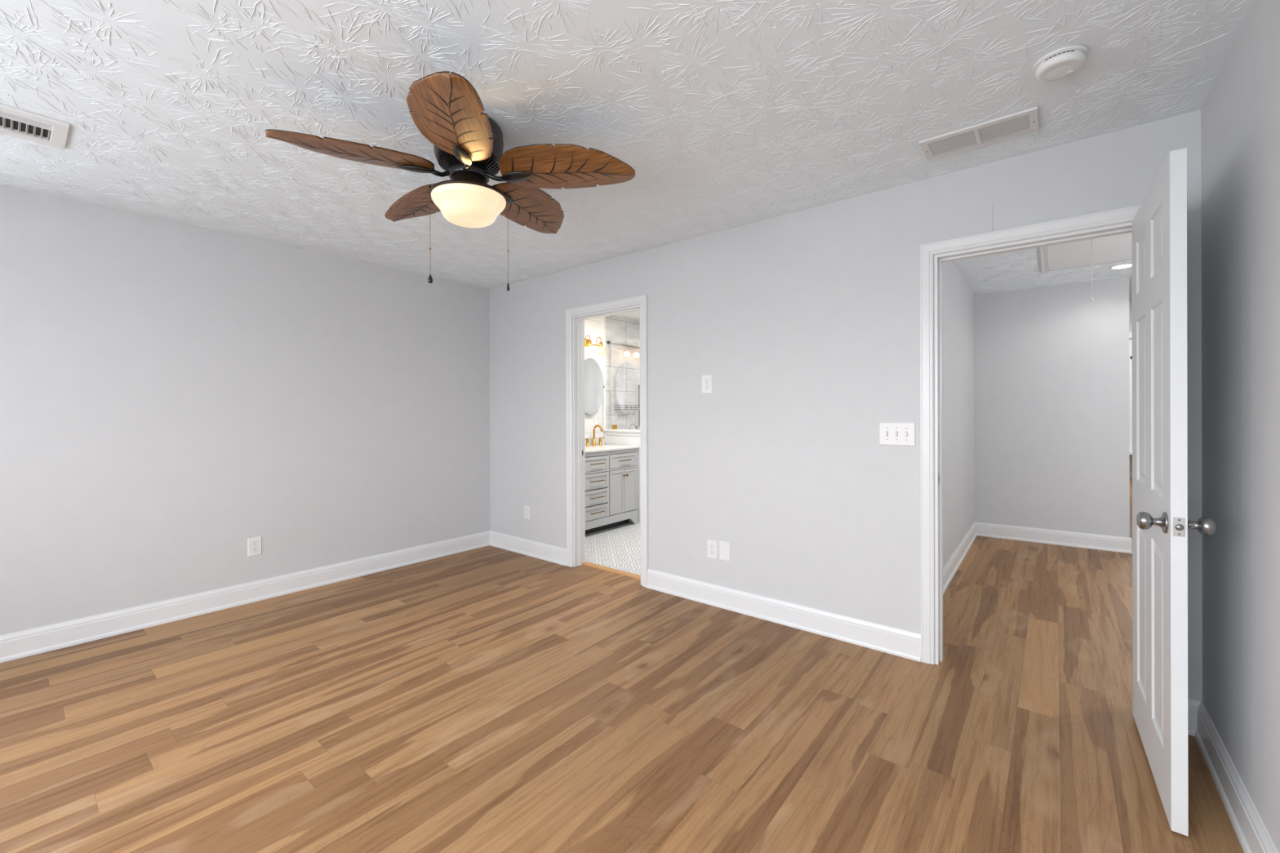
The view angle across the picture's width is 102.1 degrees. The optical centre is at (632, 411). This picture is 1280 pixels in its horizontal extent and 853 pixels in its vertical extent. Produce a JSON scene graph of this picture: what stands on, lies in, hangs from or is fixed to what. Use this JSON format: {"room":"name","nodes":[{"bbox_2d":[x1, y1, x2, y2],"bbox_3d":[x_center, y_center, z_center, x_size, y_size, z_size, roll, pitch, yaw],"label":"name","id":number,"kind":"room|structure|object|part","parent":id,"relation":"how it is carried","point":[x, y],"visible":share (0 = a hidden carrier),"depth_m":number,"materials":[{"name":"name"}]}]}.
{"room":"empty bedroom","nodes":[
{"label":"empty bedroom","id":0,"kind":"room"},
{"bbox_2d":[0,186,639,635],"bbox_3d":[-1.823,0.056,4.420,0.120,2.420,7.350,0,0,39],"label":"wall","id":1,"kind":"structure","parent":0,"point":[174,396],"depth_m":3.30,"materials":[{"name":"grey paint"}]},
{"bbox_2d":[0,530,489,663],"bbox_3d":[-2.682,1.204,3.253,0.024,0.133,4.250,0,0,39],"label":"baseboard","id":2,"kind":"structure","parent":1,"relation":"attached to","point":[25,643],"depth_m":3.26,"materials":[{"name":"white paint"}]},
{"bbox_2d":[247,536,262,556],"bbox_3d":[-2.524,0.906,3.460,0.008,0.122,0.078,0,0,39],"label":"power outlet","id":3,"kind":"object","parent":1,"relation":"attached to","point":[254,544],"visible":1,"depth_m":3.46,"materials":[{"name":"white plastic"}]},
{"bbox_2d":[251,546,257,551],"bbox_3d":[-2.522,0.925,3.458,0.003,0.029,0.036,0,0,39],"label":"receptacle","id":4,"kind":"object","parent":3,"relation":"attached to","point":[253,548],"depth_m":3.46,"materials":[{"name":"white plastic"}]},
{"bbox_2d":[251,541,257,546],"bbox_3d":[-2.522,0.886,3.459,0.001,0.029,0.036,0,0,39],"label":"receptacle","id":5,"kind":"object","parent":3,"relation":"attached to","point":[253,543],"depth_m":3.46,"materials":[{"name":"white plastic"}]},
{"bbox_2d":[584,335,602,352],"bbox_3d":[-0.497,-0.745,5.805,0.180,0.220,0.540,0,0,39],"label":"vanity light","id":6,"kind":"object","parent":1,"relation":"attached to","point":[587,343],"visible":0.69,"depth_m":5.88,"materials":[{"name":"gold metal"}]},
{"bbox_3d":[-0.558,-0.780,5.855,0.022,0.090,0.180,0,0,39],"label":"wall plate","id":7,"kind":"part","parent":6,"relation":"part of","materials":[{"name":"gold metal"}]},
{"bbox_3d":[-0.495,-0.802,5.804,0.095,0.105,0.040,0,0,39],"label":"arm","id":8,"kind":"part","parent":6,"relation":"part of","materials":[{"name":"gold metal"}]},
{"bbox_3d":[-0.378,-0.803,5.947,0.095,0.105,0.040,0,0,39],"label":"arm","id":9,"kind":"part","parent":6,"relation":"part of","materials":[{"name":"gold metal"}]},
{"bbox_2d":[584,436,604,445],"bbox_3d":[-0.790,0.350,5.573,0.015,0.087,1.442,0,0,39],"label":"backsplash","id":10,"kind":"structure","parent":1,"relation":"attached to","point":[590,438],"depth_m":6.02,"materials":[{"name":"white tile"}]},
{"bbox_2d":[584,357,604,414],"bbox_3d":[-0.489,-0.285,5.917,0.048,0.650,0.492,0,0,39],"label":"oval mirror","id":11,"kind":"object","parent":1,"relation":"attached to","point":[593,379],"visible":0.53,"depth_m":5.93,"materials":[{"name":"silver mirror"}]},
{"bbox_2d":[598,415,602,425],"bbox_3d":[-0.373,0.109,6.089,0.008,0.115,0.070,0,0,39],"label":"power outlet","id":12,"kind":"object","parent":1,"relation":"attached to","point":[600,417],"visible":1,"depth_m":6.08,"materials":[{"name":"white plastic"}]},
{"bbox_2d":[601,316,605,429],"bbox_3d":[-0.335,-0.473,6.127,0.022,1.375,0.036,0,0,39],"label":"trim","id":13,"kind":"structure","parent":1,"relation":"attached to","point":[603,318],"depth_m":6.12,"materials":[{"name":"white paint"}]},
{"bbox_2d":[607,341,639,348],"bbox_3d":[0.091,-0.819,6.634,0.036,0.044,1.192,0,0,39],"label":"shower rail","id":14,"kind":"object","parent":1,"relation":"attached to","point":[608,342],"visible":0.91,"depth_m":6.35,"materials":[{"name":"silver metal"}]},
{"bbox_2d":[613,404,639,409],"bbox_3d":[-0.048,-0.047,6.397,0.105,0.056,0.406,0,0,39],"label":"shower caddy","id":15,"kind":"object","parent":1,"relation":"attached to","point":[626,407],"visible":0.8,"depth_m":6.30,"materials":[{"name":"black paint"}]},
{"bbox_2d":[635,383,639,429],"bbox_3d":[0.157,-0.063,6.720,0.030,0.580,0.330,0,0,39],"label":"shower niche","id":16,"kind":"object","parent":1,"relation":"attached to","point":[637,385],"visible":0.31,"depth_m":6.60,"materials":[{"name":"white tile"}]},
{"bbox_2d":[0,479,1244,852],"bbox_3d":[2.991,1.289,5.071,6.700,0.080,14.450,0,0,39],"label":"floor","id":17,"kind":"structure","parent":0,"point":[489,699],"depth_m":2.07,"materials":[{"name":"brown wood"}]},
{"bbox_2d":[584,448,638,534],"bbox_3d":[-0.576,0.837,5.399,0.558,0.847,1.424,0,0,39],"label":"bathroom vanity","id":18,"kind":"object","parent":17,"relation":"on","point":[611,476],"visible":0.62,"depth_m":5.45,"materials":[{"name":"grey paint"}]},
{"bbox_3d":[-0.370,1.029,5.268,0.017,0.134,0.362,0,0,39],"label":"drawer","id":19,"kind":"part","parent":18,"relation":"part of","materials":[{"name":"grey paint"}]},
{"bbox_3d":[-0.371,0.876,5.268,0.017,0.148,0.362,0,0,39],"label":"drawer","id":20,"kind":"part","parent":18,"relation":"part of","materials":[{"name":"grey paint"}]},
{"bbox_3d":[-0.372,0.710,5.268,0.017,0.156,0.362,0,0,39],"label":"drawer","id":21,"kind":"part","parent":18,"relation":"part of","materials":[{"name":"grey paint"}]},
{"bbox_3d":[-0.372,0.535,5.268,0.017,0.141,0.362,0,0,39],"label":"drawer","id":22,"kind":"part","parent":18,"relation":"part of","materials":[{"name":"grey paint"}]},
{"bbox_2d":[584,444,639,453],"bbox_3d":[-0.584,0.403,5.404,0.541,0.023,1.442,0,0,39],"label":"countertop","id":23,"kind":"structure","parent":18,"relation":"on","point":[604,447],"depth_m":5.55,"materials":[{"name":"white stone"}]},
{"bbox_2d":[584,424,604,446],"bbox_3d":[-0.394,0.272,5.854,0.159,0.239,0.350,0,0,39],"label":"faucet","id":24,"kind":"object","parent":23,"relation":"on","point":[597,425],"visible":0.99,"depth_m":5.87,"materials":[{"name":"gold metal"}]},
{"bbox_3d":[-0.514,0.348,5.789,0.052,0.088,0.096,0,0,39],"label":"lever handle","id":25,"kind":"part","parent":24,"relation":"part of","materials":[{"name":"gold metal"}]},
{"bbox_3d":[-0.394,0.272,5.854,0.159,0.239,0.056,0,0,39],"label":"spout","id":26,"kind":"part","parent":24,"relation":"part of","materials":[{"name":"gold metal"}]},
{"bbox_3d":[-0.353,0.347,5.986,0.052,0.088,0.096,0,0,39],"label":"lever handle","id":27,"kind":"part","parent":24,"relation":"part of","materials":[{"name":"gold metal"}]},
{"bbox_2d":[592,445,622,447],"bbox_3d":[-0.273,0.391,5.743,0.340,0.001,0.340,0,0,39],"label":"sink","id":28,"kind":"object","parent":23,"relation":"in","point":[593,446],"depth_m":5.73,"materials":[{"name":"white ceramic"}]},
{"bbox_3d":[-0.392,1.181,5.249,0.022,0.158,1.420,0,0,39],"label":"toe rail","id":29,"kind":"part","parent":18,"relation":"part of","materials":[{"name":"grey paint"}]},
{"bbox_3d":[-0.166,0.861,5.518,0.017,0.464,0.228,0,0,39],"label":"door","id":30,"kind":"part","parent":18,"relation":"part of","materials":[{"name":"grey paint"}]},
{"bbox_3d":[-0.096,0.531,5.605,0.017,0.145,0.454,0,0,39],"label":"drawer","id":31,"kind":"part","parent":18,"relation":"part of","materials":[{"name":"grey paint"}]},
{"bbox_3d":[-0.021,0.861,5.696,0.017,0.464,0.220,0,0,39],"label":"door","id":32,"kind":"part","parent":18,"relation":"part of","materials":[{"name":"grey paint"}]},
{"bbox_2d":[606,435,640,523],"bbox_3d":[-0.057,0.748,5.990,0.620,1.020,0.110,0,0,39],"label":"wall","id":33,"kind":"structure","parent":0,"point":[624,440],"depth_m":5.87,"materials":[{"name":"white paint"}]},
{"bbox_2d":[603,428,639,444],"bbox_3d":[-0.051,0.301,5.984,0.640,0.175,0.146,0,0,39],"label":"trim","id":34,"kind":"structure","parent":33,"relation":"attached to","point":[606,432],"depth_m":5.96,"materials":[{"name":"white paint"}]},
{"bbox_2d":[612,424,617,429],"bbox_3d":[-0.053,-0.310,5.981,0.618,1.047,0.030,0,0,39],"label":"glass","id":35,"kind":"object","parent":34,"relation":"on","point":[614,426],"visible":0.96,"depth_m":6.10,"materials":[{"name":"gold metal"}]},
{"bbox_2d":[0,0,1253,320],"bbox_3d":[1.213,-1.211,3.002,6.620,0.103,9.090,0,0,39],"label":"ceiling","id":36,"kind":"structure","parent":0,"point":[726,114],"depth_m":1.92,"materials":[{"name":"white paint"}]},
{"bbox_2d":[0,103,70,149],"bbox_3d":[-2.468,-1.134,2.029,0.295,0.030,0.346,0,0,39],"label":"ceiling vent","id":37,"kind":"object","parent":36,"relation":"in","point":[15,122],"visible":1,"depth_m":2.08,"materials":[{"name":"white metal"}]},
{"bbox_2d":[265,71,635,290],"bbox_3d":[-0.639,-0.820,2.157,1.292,0.670,1.233,0,0,22],"label":"ceiling fan","id":38,"kind":"object","parent":36,"relation":"hanging from","point":[446,108],"visible":1,"depth_m":1.99,"materials":[{"name":"brown wood"}]},
{"bbox_3d":[-1.020,-0.954,1.921,0.535,0.018,0.283,0,11,-22],"label":"blade","id":39,"kind":"part","parent":38,"relation":"part of","materials":[{"name":"brown wood"}]},
{"bbox_3d":[-0.944,-0.954,2.386,0.283,0.018,0.535,-15,9,-39],"label":"blade","id":40,"kind":"part","parent":38,"relation":"part of","materials":[{"name":"brown wood"}]},
{"bbox_3d":[-0.602,-0.955,1.705,0.283,0.018,0.535,11,-1,-4],"label":"blade","id":41,"kind":"part","parent":38,"relation":"part of","materials":[{"name":"brown wood"}]},
{"bbox_3d":[-0.662,-0.819,2.101,0.291,0.107,0.291,0,0,39],"label":"lamp shade","id":42,"kind":"part","parent":38,"relation":"part of","materials":[{"name":"white glass"}]},
{"bbox_3d":[-0.501,-0.670,2.088,0.006,0.355,0.006,0,0,39],"label":"pull chain","id":43,"kind":"part","parent":38,"relation":"part of","materials":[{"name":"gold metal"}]},
{"bbox_3d":[-0.478,-0.956,2.457,0.283,0.018,0.535,-13,-7,31],"label":"blade","id":44,"kind":"part","parent":38,"relation":"part of","materials":[{"name":"brown wood"}]},
{"bbox_3d":[-0.267,-0.956,2.036,0.535,0.018,0.283,0,-11,14],"label":"blade","id":45,"kind":"part","parent":38,"relation":"part of","materials":[{"name":"brown wood"}]},
{"bbox_2d":[919,106,1039,160],"bbox_3d":[1.453,-1.156,2.175,0.406,0.012,0.205,0,0,39],"label":"ceiling vent","id":46,"kind":"object","parent":36,"relation":"in","point":[984,133],"visible":1,"depth_m":2.15,"materials":[{"name":"white metal"}]},
{"bbox_2d":[1032,44,1088,81],"bbox_3d":[1.411,-1.139,1.707,0.142,0.045,0.142,0,0,39],"label":"smoke detector","id":47,"kind":"object","parent":36,"relation":"attached to","point":[1060,63],"visible":1,"depth_m":1.68,"materials":[{"name":"white plastic"}]},
{"bbox_2d":[1038,232,1131,273],"bbox_3d":[3.283,-1.161,3.627,0.670,0.018,1.320,0,0,39],"label":"attic hatch","id":48,"kind":"object","parent":36,"relation":"attached to","point":[1113,248],"visible":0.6,"depth_m":3.80,"materials":[{"name":"white paint"}]},
{"bbox_3d":[3.041,-1.161,3.825,0.045,0.018,1.320,0,0,39],"label":"trim","id":49,"kind":"part","parent":48,"relation":"part of","materials":[{"name":"white paint"}]},
{"bbox_2d":[1090,239,1093,301],"bbox_3d":[2.950,-0.936,3.318,0.018,0.459,0.018,0,0,39],"label":"pull cord","id":50,"kind":"object","parent":48,"relation":"hanging from","point":[1091,297],"visible":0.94,"depth_m":3.32,"materials":[{"name":"white plastic"}]},
{"bbox_2d":[1107,262,1132,269],"bbox_3d":[3.963,-1.170,4.182,0.172,0.006,0.172,0,0,39],"label":"recessed light","id":51,"kind":"object","parent":36,"relation":"in","point":[1122,265],"visible":0.83,"depth_m":4.17,"materials":[{"name":"white plastic"}]},
{"bbox_2d":[488,109,1202,701],"bbox_3d":[1.204,0.048,2.891,6.500,2.420,0.121,0,0,39],"label":"wall","id":52,"kind":"structure","parent":0,"point":[805,324],"depth_m":2.99,"materials":[{"name":"grey paint"}]},
{"bbox_2d":[524,505,529,519],"bbox_3d":[-0.929,0.894,4.558,0.070,0.116,0.008,0,0,39],"label":"power outlet","id":53,"kind":"object","parent":52,"relation":"attached to","point":[526,508],"visible":1,"depth_m":4.55,"materials":[{"name":"white plastic"}]},
{"bbox_2d":[489,530,566,566],"bbox_3d":[-0.940,1.197,4.558,1.060,0.133,0.024,0,0,39],"label":"baseboard","id":54,"kind":"structure","parent":52,"relation":"attached to","point":[548,553],"depth_m":4.52,"materials":[{"name":"white paint"}]},
{"bbox_2d":[565,294,648,587],"bbox_3d":[-0.167,0.215,4.014,0.828,2.092,0.160,0,0,39],"label":"trim","id":55,"kind":"structure","parent":52,"relation":"attached to","point":[575,375],"depth_m":4.19,"materials":[{"name":"white paint"}]},
{"bbox_2d":[582,561,640,579],"bbox_3d":[-0.127,1.254,4.060,0.680,0.013,0.060,0,0,39],"label":"threshold","id":56,"kind":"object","parent":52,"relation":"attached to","point":[586,563],"depth_m":4.06,"materials":[{"name":"brown wood"}]},
{"bbox_2d":[702,374,712,393],"bbox_3d":[0.490,-0.177,3.392,0.078,0.122,0.008,0,0,39],"label":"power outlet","id":57,"kind":"object","parent":52,"relation":"attached to","point":[707,380],"visible":1,"depth_m":3.39,"materials":[{"name":"white plastic"}]},
{"bbox_2d":[704,378,709,383],"bbox_3d":[0.488,-0.197,3.390,0.036,0.029,0.003,0,0,39],"label":"receptacle","id":58,"kind":"object","parent":57,"relation":"attached to","point":[706,380],"depth_m":3.39,"materials":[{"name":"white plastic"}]},
{"bbox_2d":[706,538,717,559],"bbox_3d":[0.521,0.902,3.371,0.078,0.122,0.008,0,0,39],"label":"power outlet","id":59,"kind":"object","parent":52,"relation":"attached to","point":[712,545],"visible":1,"depth_m":3.37,"materials":[{"name":"white plastic"}]},
{"bbox_2d":[719,540,730,561],"bbox_3d":[0.592,0.897,3.313,0.078,0.122,0.007,0,0,39],"label":"blank plate","id":60,"kind":"object","parent":52,"relation":"attached to","point":[724,547],"visible":1,"depth_m":3.31,"materials":[{"name":"white plastic"}]},
{"bbox_2d":[646,568,920,662],"bbox_3d":[0.781,1.192,3.149,1.732,0.133,0.024,0,0,39],"label":"baseboard","id":61,"kind":"structure","parent":52,"relation":"attached to","point":[903,643],"depth_m":3.01,"materials":[{"name":"white paint"}]},
{"bbox_2d":[879,422,915,446],"bbox_3d":[1.366,0.117,2.671,0.170,0.120,0.016,0,0,39],"label":"light switch","id":62,"kind":"object","parent":52,"relation":"attached to","point":[892,433],"visible":1,"depth_m":2.67,"materials":[{"name":"white plastic"}]},
{"bbox_2d":[920,204,1141,664],"bbox_3d":[1.831,0.210,2.379,0.871,2.092,0.160,0,0,39],"label":"trim","id":63,"kind":"structure","parent":52,"relation":"attached to","point":[1123,215],"depth_m":2.57,"materials":[{"name":"white paint"}]},
{"bbox_2d":[1131,147,1215,836],"bbox_3d":[1.840,0.237,1.819,0.165,2.020,0.761,0,0,38],"label":"door","id":64,"kind":"structure","parent":52,"relation":"in","point":[1161,524],"depth_m":1.61,"materials":[{"name":"white paint"}]},
{"bbox_3d":[1.613,0.342,1.607,0.065,0.066,0.066,0,0,38],"label":"knob","id":65,"kind":"part","parent":64,"relation":"part of","materials":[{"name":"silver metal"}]},
{"bbox_3d":[1.841,0.237,1.820,0.035,2.020,0.740,0,0,38],"label":"panel","id":66,"kind":"part","parent":64,"relation":"part of","materials":[{"name":"white wood"}]},
{"bbox_3d":[1.614,0.342,1.527,0.025,0.056,0.001,0,0,38],"label":"latch plate","id":67,"kind":"part","parent":64,"relation":"part of","materials":[{"name":"silver metal"}]},
{"bbox_3d":[1.692,0.342,1.546,0.065,0.066,0.066,0,0,38],"label":"knob","id":68,"kind":"part","parent":64,"relation":"part of","materials":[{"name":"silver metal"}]},
{"bbox_2d":[1187,697,1202,736],"bbox_3d":[2.161,1.189,2.019,0.092,0.133,0.024,0,0,39],"label":"baseboard","id":69,"kind":"structure","parent":52,"relation":"attached to","point":[1193,704],"depth_m":2.01,"materials":[{"name":"white paint"}]},
{"bbox_2d":[942,261,974,568],"bbox_3d":[2.463,0.042,4.058,0.080,2.420,3.281,0,0,39],"label":"wall","id":70,"kind":"structure","parent":0,"point":[958,486],"depth_m":4.23,"materials":[{"name":"grey paint"}]},
{"bbox_2d":[942,521,977,594],"bbox_3d":[2.474,1.186,3.985,0.024,0.133,3.135,0,0,39],"label":"baseboard","id":71,"kind":"structure","parent":70,"relation":"attached to","point":[949,570],"depth_m":4.17,"materials":[{"name":"white paint"}]},
{"bbox_2d":[973,277,1129,537],"bbox_3d":[3.945,0.036,4.925,1.146,2.420,0.120,0,0,36],"label":"wall","id":72,"kind":"structure","parent":0,"point":[1051,422],"depth_m":4.85,"materials":[{"name":"grey paint"}]},
{"bbox_2d":[974,521,1132,553],"bbox_3d":[3.909,1.180,4.866,1.151,0.133,0.024,0,0,36],"label":"baseboard","id":73,"kind":"structure","parent":72,"relation":"attached to","point":[1086,540],"depth_m":4.82,"materials":[{"name":"white paint"}]},
{"bbox_2d":[1128,300,1132,471],"bbox_3d":[8.846,-0.426,9.544,3.100,3.300,0.100,0,0,39],"label":"wall","id":74,"kind":"structure","parent":0,"point":[1130,301],"depth_m":9.35,"materials":[{"name":"grey paint"}]},
{"bbox_2d":[1128,332,1132,457],"bbox_3d":[9.005,-0.296,9.107,2.000,2.240,0.374,0,0,39],"label":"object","id":75,"kind":"object","parent":74,"relation":"attached to","point":[1130,333],"visible":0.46,"depth_m":9.32,"materials":[{"name":"white paint"}]},
{"bbox_2d":[1200,0,1279,852],"bbox_3d":[0.869,0.052,0.277,0.120,2.420,4.350,0,0,39],"label":"wall","id":76,"kind":"structure","parent":0,"point":[1240,113],"depth_m":1.53,"materials":[{"name":"grey paint"}]},
{"bbox_2d":[1194,701,1278,852],"bbox_3d":[0.848,1.196,0.362,0.024,0.133,4.249,0,0,39],"label":"baseboard","id":77,"kind":"structure","parent":76,"relation":"attached to","point":[1253,837],"depth_m":1.61,"materials":[{"name":"white paint"}]}
]}

